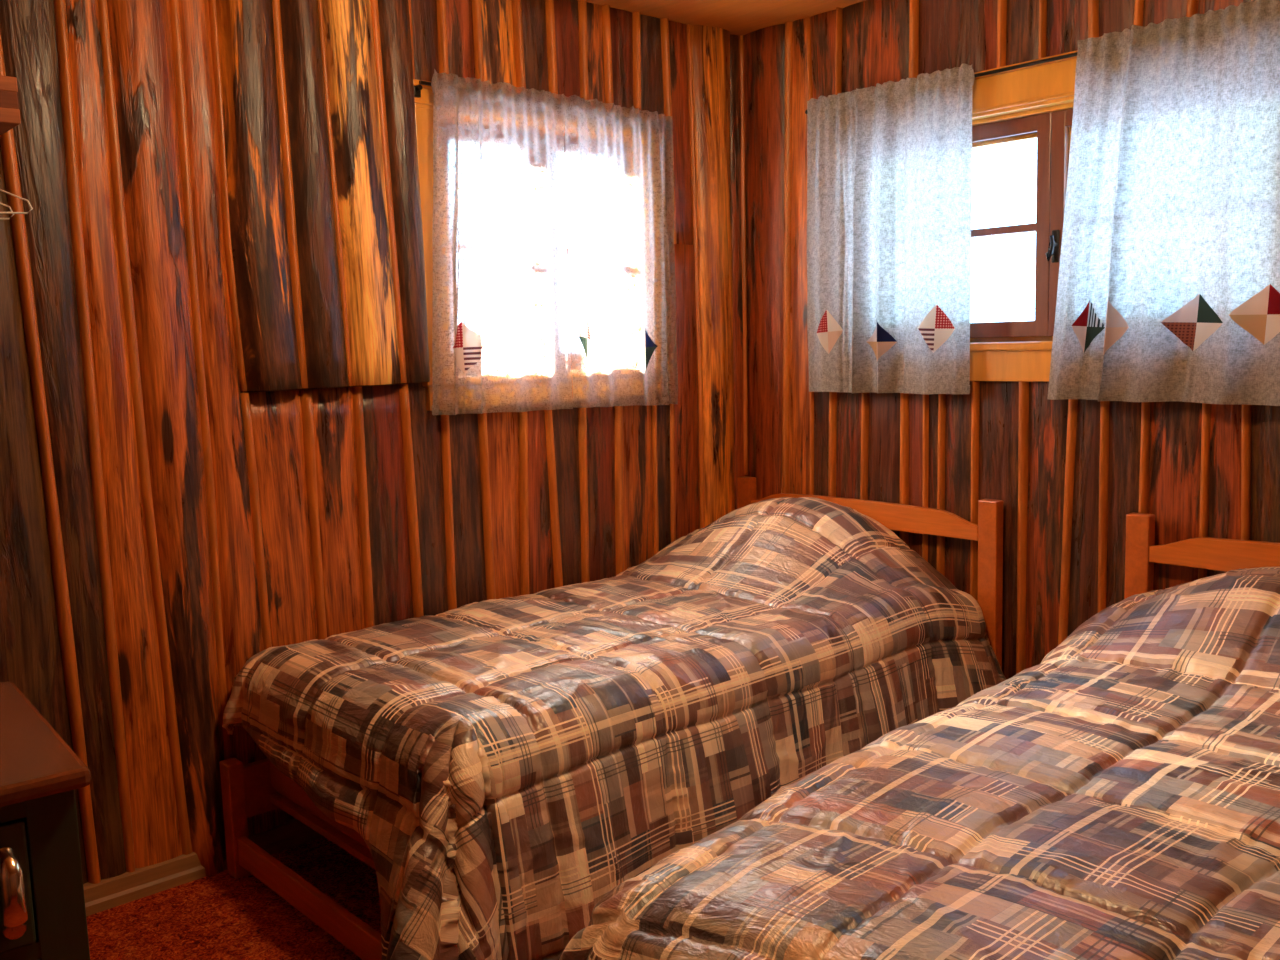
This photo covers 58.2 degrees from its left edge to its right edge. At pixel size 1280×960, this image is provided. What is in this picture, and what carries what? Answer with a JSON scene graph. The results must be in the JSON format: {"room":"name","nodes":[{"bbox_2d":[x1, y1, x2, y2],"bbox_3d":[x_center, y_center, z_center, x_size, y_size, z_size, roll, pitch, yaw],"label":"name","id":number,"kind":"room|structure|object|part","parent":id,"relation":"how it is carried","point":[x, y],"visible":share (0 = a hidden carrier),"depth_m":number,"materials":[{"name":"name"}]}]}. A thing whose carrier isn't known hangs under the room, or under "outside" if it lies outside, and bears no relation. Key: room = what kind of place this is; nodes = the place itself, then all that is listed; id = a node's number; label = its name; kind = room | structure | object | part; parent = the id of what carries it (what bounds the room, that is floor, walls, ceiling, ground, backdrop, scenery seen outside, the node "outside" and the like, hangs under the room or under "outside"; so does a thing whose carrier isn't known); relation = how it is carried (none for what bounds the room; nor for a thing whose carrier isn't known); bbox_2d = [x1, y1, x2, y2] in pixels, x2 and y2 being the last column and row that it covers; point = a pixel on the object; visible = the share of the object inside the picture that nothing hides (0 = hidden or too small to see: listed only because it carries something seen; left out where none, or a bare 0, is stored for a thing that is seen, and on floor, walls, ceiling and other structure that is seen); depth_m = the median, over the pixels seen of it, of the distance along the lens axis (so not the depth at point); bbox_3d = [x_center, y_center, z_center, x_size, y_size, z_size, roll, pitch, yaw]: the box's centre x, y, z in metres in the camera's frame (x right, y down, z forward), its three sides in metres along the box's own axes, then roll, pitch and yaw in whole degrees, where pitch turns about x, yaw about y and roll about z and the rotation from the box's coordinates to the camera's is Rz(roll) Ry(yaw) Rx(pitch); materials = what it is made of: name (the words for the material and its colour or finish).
{"room":"cabin bedroom","nodes":[
{"label":"cabin bedroom","id":0,"kind":"room"},
{"bbox_2d":[86,837,380,959],"bbox_3d":[0.283,1.140,1.656,3.900,0.100,3.900,-8,9,-41],"label":"floor","id":1,"kind":"structure","parent":0,"point":[220,916],"depth_m":2.64,"materials":[{"name":"carpet"}]},
{"bbox_2d":[0,681,90,959],"bbox_3d":[-1.192,0.771,1.532,0.800,0.747,0.581,-7,9,-38],"label":"dresser","id":2,"kind":"object","parent":1,"relation":"on","point":[43,910],"visible":1,"depth_m":1.53,"materials":[{"name":"brown wood"}]},
{"bbox_3d":[-0.806,0.533,1.475,0.030,0.114,0.054,-7,9,-38],"label":"handle","id":3,"kind":"part","parent":2,"relation":"part of","materials":[{"name":"silver metal"}]},
{"bbox_3d":[-1.077,0.557,1.346,0.641,0.169,0.080,-7,9,-38],"label":"drawer","id":4,"kind":"part","parent":2,"relation":"part of","materials":[{"name":"paint"}]},
{"bbox_2d":[220,476,1002,959],"bbox_3d":[-0.002,0.517,3.130,1.967,0.795,1.030,-8,9,-41],"label":"twin bed","id":5,"kind":"object","parent":1,"relation":"on","point":[247,789],"visible":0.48,"depth_m":2.85,"materials":[{"name":"brown wood"}]},
{"bbox_3d":[-1.000,0.836,2.843,0.040,0.290,0.054,-8,9,-41],"label":"foot post","id":6,"kind":"part","parent":5,"relation":"part of","materials":[{"name":"brown wood"}]},
{"bbox_3d":[-0.293,0.678,3.469,1.898,0.130,0.026,-8,9,-41],"label":"rail","id":7,"kind":"part","parent":5,"relation":"part of","materials":[{"name":"brown wood"}]},
{"bbox_3d":[-0.708,0.941,2.532,0.020,0.070,0.906,-8,9,-41],"label":"foot rail","id":8,"kind":"part","parent":5,"relation":"part of","materials":[{"name":"brown wood"}]},
{"bbox_2d":[269,760,368,848],"bbox_3d":[0.024,0.654,3.166,1.805,0.147,0.906,-8,9,-41],"label":"box spring","id":9,"kind":"object","parent":5,"relation":"on","point":[280,782],"visible":0.12,"depth_m":2.77,"materials":[{"name":"fabric"}]},
{"bbox_3d":[0.389,0.384,4.126,0.040,0.795,0.062,-8,9,-41],"label":"headboard post","id":10,"kind":"part","parent":5,"relation":"part of","materials":[{"name":"brown wood"}]},
{"bbox_3d":[0.701,0.104,3.727,0.024,0.085,0.906,-8,9,-41],"label":"headboard rail","id":11,"kind":"part","parent":5,"relation":"part of","materials":[{"name":"brown wood"}]},
{"bbox_3d":[1.037,0.453,3.410,0.040,0.795,0.062,-8,9,-41],"label":"headboard post","id":12,"kind":"part","parent":5,"relation":"part of","materials":[{"name":"brown wood"}]},
{"bbox_2d":[1124,512,1279,598],"bbox_3d":[0.942,0.617,2.087,1.967,0.795,1.030,-8,9,-41],"label":"headboard","id":13,"kind":"object","parent":1,"relation":"on","point":[1219,554],"visible":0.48,"depth_m":2.95,"materials":[{"name":"brown wood"}]},
{"bbox_3d":[1.333,0.484,3.083,0.040,0.795,0.062,-8,9,-41],"label":"headboard post","id":14,"kind":"part","parent":13,"relation":"part of","materials":[{"name":"brown wood"}]},
{"bbox_3d":[1.645,0.204,2.685,0.024,0.085,0.906,-8,9,-41],"label":"headboard rail","id":15,"kind":"part","parent":13,"relation":"part of","materials":[{"name":"brown wood"}]},
{"bbox_2d":[0,0,747,883],"bbox_3d":[-1.010,-0.184,2.866,3.945,2.510,0.192,-8,9,-41],"label":"wall","id":16,"kind":"structure","parent":0,"point":[221,446],"depth_m":2.84,"materials":[{"name":"brown wood"}]},
{"bbox_2d":[0,75,20,134],"bbox_3d":[-1.692,-0.667,1.973,1.078,0.133,0.270,-8,9,-41],"label":"closet shelf","id":17,"kind":"object","parent":16,"relation":"attached to","point":[9,111],"visible":1,"depth_m":2.22,"materials":[{"name":"brown wood"}]},
{"bbox_3d":[-1.313,-0.628,2.009,0.024,0.044,0.730,-8,9,-41],"label":"closet rod","id":18,"kind":"object","parent":17,"relation":"attached to","visible":0},
{"bbox_2d":[0,203,13,219],"bbox_3d":[-1.375,-0.560,2.088,0.413,0.167,0.004,-4,7,-20],"label":"wire hanger","id":19,"kind":"object","parent":18,"relation":"hanging from","point":[0,203],"visible":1,"depth_m":2.16,"materials":[{"name":"silver metal"}]},
{"bbox_2d":[0,189,32,213],"bbox_3d":[-1.294,-0.551,1.999,0.413,0.167,0.004,-5,8,-24],"label":"wire hanger","id":20,"kind":"object","parent":18,"relation":"hanging from","point":[0,189],"visible":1,"depth_m":2.08,"materials":[{"name":"silver metal"}]},
{"bbox_2d":[83,818,323,915],"bbox_3d":[-0.940,0.929,3.000,3.688,0.064,0.045,-8,9,-41],"label":"baseboard","id":21,"kind":"structure","parent":16,"relation":"attached to","point":[126,887],"depth_m":2.79,"materials":[{"name":"brown wood"}]},
{"bbox_2d":[414,80,430,97],"bbox_3d":[-0.255,-1.098,3.397,0.947,0.040,0.042,-8,9,-41],"label":"curtain rod","id":22,"kind":"object","parent":16,"relation":"attached to","point":[417,89],"visible":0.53,"depth_m":3.08,"materials":[{"name":"black metal"}]},
{"bbox_3d":[-0.245,-1.099,3.384,0.925,0.036,0.010,-8,9,-41],"label":"rod","id":23,"kind":"part","parent":22,"relation":"part of","materials":[{"name":"black metal"}]},
{"bbox_2d":[431,69,572,414],"bbox_3d":[-0.397,-0.655,3.260,0.493,0.937,0.050,-8,9,-41],"label":"window curtain","id":24,"kind":"object","parent":22,"relation":"hanging from","point":[502,339],"visible":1,"depth_m":3.25,"materials":[{"name":"fabric"}]},
{"bbox_2d":[563,95,677,407],"bbox_3d":[-0.047,-0.690,3.567,0.453,0.935,0.060,-8,9,-41],"label":"window curtain","id":25,"kind":"object","parent":22,"relation":"hanging from","point":[620,174],"visible":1,"depth_m":3.56,"materials":[{"name":"fabric"}]},
{"bbox_2d":[413,79,572,410],"bbox_3d":[-0.303,-0.685,3.498,0.939,0.889,0.172,-8,9,-41],"label":"window","id":26,"kind":"structure","parent":16,"relation":"in","point":[424,105],"depth_m":3.14,"materials":[{"name":"brown wood"}]},
{"bbox_3d":[-0.274,-0.322,3.523,0.935,0.024,0.106,-8,9,-41],"label":"sill","id":27,"kind":"part","parent":26,"relation":"part of","materials":[{"name":"brown wood"}]},
{"bbox_3d":[-0.172,-0.716,3.618,0.360,0.701,0.037,-8,9,-41],"label":"sash","id":28,"kind":"part","parent":26,"relation":"part of","materials":[{"name":"brown wood"}]},
{"bbox_2d":[587,0,864,35],"bbox_3d":[0.213,-1.251,1.364,3.900,0.100,3.900,-8,9,-41],"label":"ceiling","id":29,"kind":"structure","parent":0,"point":[738,17],"depth_m":3.62,"materials":[{"name":"brown wood"}]},
{"bbox_2d":[743,0,1279,679],"bbox_3d":[1.645,-0.248,2.756,0.138,2.510,3.900,-8,9,-41],"label":"wall","id":30,"kind":"structure","parent":0,"point":[1067,474],"depth_m":3.38,"materials":[{"name":"brown wood"}]},
{"bbox_2d":[805,52,1077,113],"bbox_3d":[1.084,-1.130,3.134,0.042,0.036,1.617,-8,9,-41],"label":"curtain rod","id":31,"kind":"object","parent":30,"relation":"attached to","point":[1075,53],"visible":0.2,"depth_m":3.14,"materials":[{"name":"black metal"}]},
{"bbox_2d":[807,64,974,393],"bbox_3d":[0.736,-0.733,3.511,0.074,0.937,0.606,-8,9,-41],"label":"window curtain","id":32,"kind":"object","parent":31,"relation":"hanging from","point":[889,164],"visible":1,"depth_m":3.50,"materials":[{"name":"fabric"}]},
{"bbox_2d":[1047,0,1279,405],"bbox_3d":[1.341,-0.663,2.846,0.073,0.947,0.708,-8,9,-41],"label":"window curtain","id":33,"kind":"object","parent":31,"relation":"hanging from","point":[1168,289],"visible":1,"depth_m":2.87,"materials":[{"name":"fabric"}]},
{"bbox_2d":[969,50,1077,381],"bbox_3d":[1.159,-0.719,3.231,0.172,0.876,1.594,-8,9,-41],"label":"window","id":34,"kind":"structure","parent":30,"relation":"in","point":[1034,101],"depth_m":3.24,"materials":[{"name":"brown wood"}]},
{"bbox_3d":[0.933,-0.739,3.486,0.037,0.616,0.682,-8,9,-41],"label":"sash","id":35,"kind":"part","parent":34,"relation":"part of","materials":[{"name":"brown wood"}]},
{"bbox_3d":[1.149,-0.381,3.254,0.106,0.024,1.590,-8,9,-41],"label":"sill","id":36,"kind":"part","parent":34,"relation":"part of","materials":[{"name":"brown wood"}]},
{"bbox_3d":[1.389,-0.691,2.981,0.037,0.616,0.682,-8,9,-41],"label":"sash","id":37,"kind":"part","parent":34,"relation":"part of","materials":[{"name":"brown wood"}]},
{"bbox_3d":[0.968,0.774,2.126,1.805,0.107,0.906,-8,9,-41],"label":"box spring","id":38,"kind":"object","parent":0,"visible":0},
{"bbox_3d":[0.965,0.651,2.111,1.805,0.139,0.906,-8,9,-41],"label":"mattress","id":39,"kind":"object","parent":38,"relation":"on","visible":0},
{"bbox_2d":[559,567,1279,959],"bbox_3d":[0.889,0.653,1.987,2.138,0.760,1.326,-8,9,-41],"label":"comforter","id":40,"kind":"object","parent":39,"relation":"on","point":[1115,796],"visible":1,"depth_m":1.73,"materials":[{"name":"multicoloured fabric"}]},
{"bbox_3d":[0.019,0.484,3.146,1.805,0.194,0.906,-8,9,-41],"label":"mattress","id":41,"kind":"object","parent":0,"visible":0},
{"bbox_2d":[222,497,1005,959],"bbox_3d":[-0.004,0.538,3.014,2.077,0.795,1.179,-8,9,-41],"label":"comforter","id":42,"kind":"object","parent":41,"relation":"on","point":[502,766],"visible":0.93,"depth_m":2.56,"materials":[{"name":"multicoloured fabric"}]}
]}

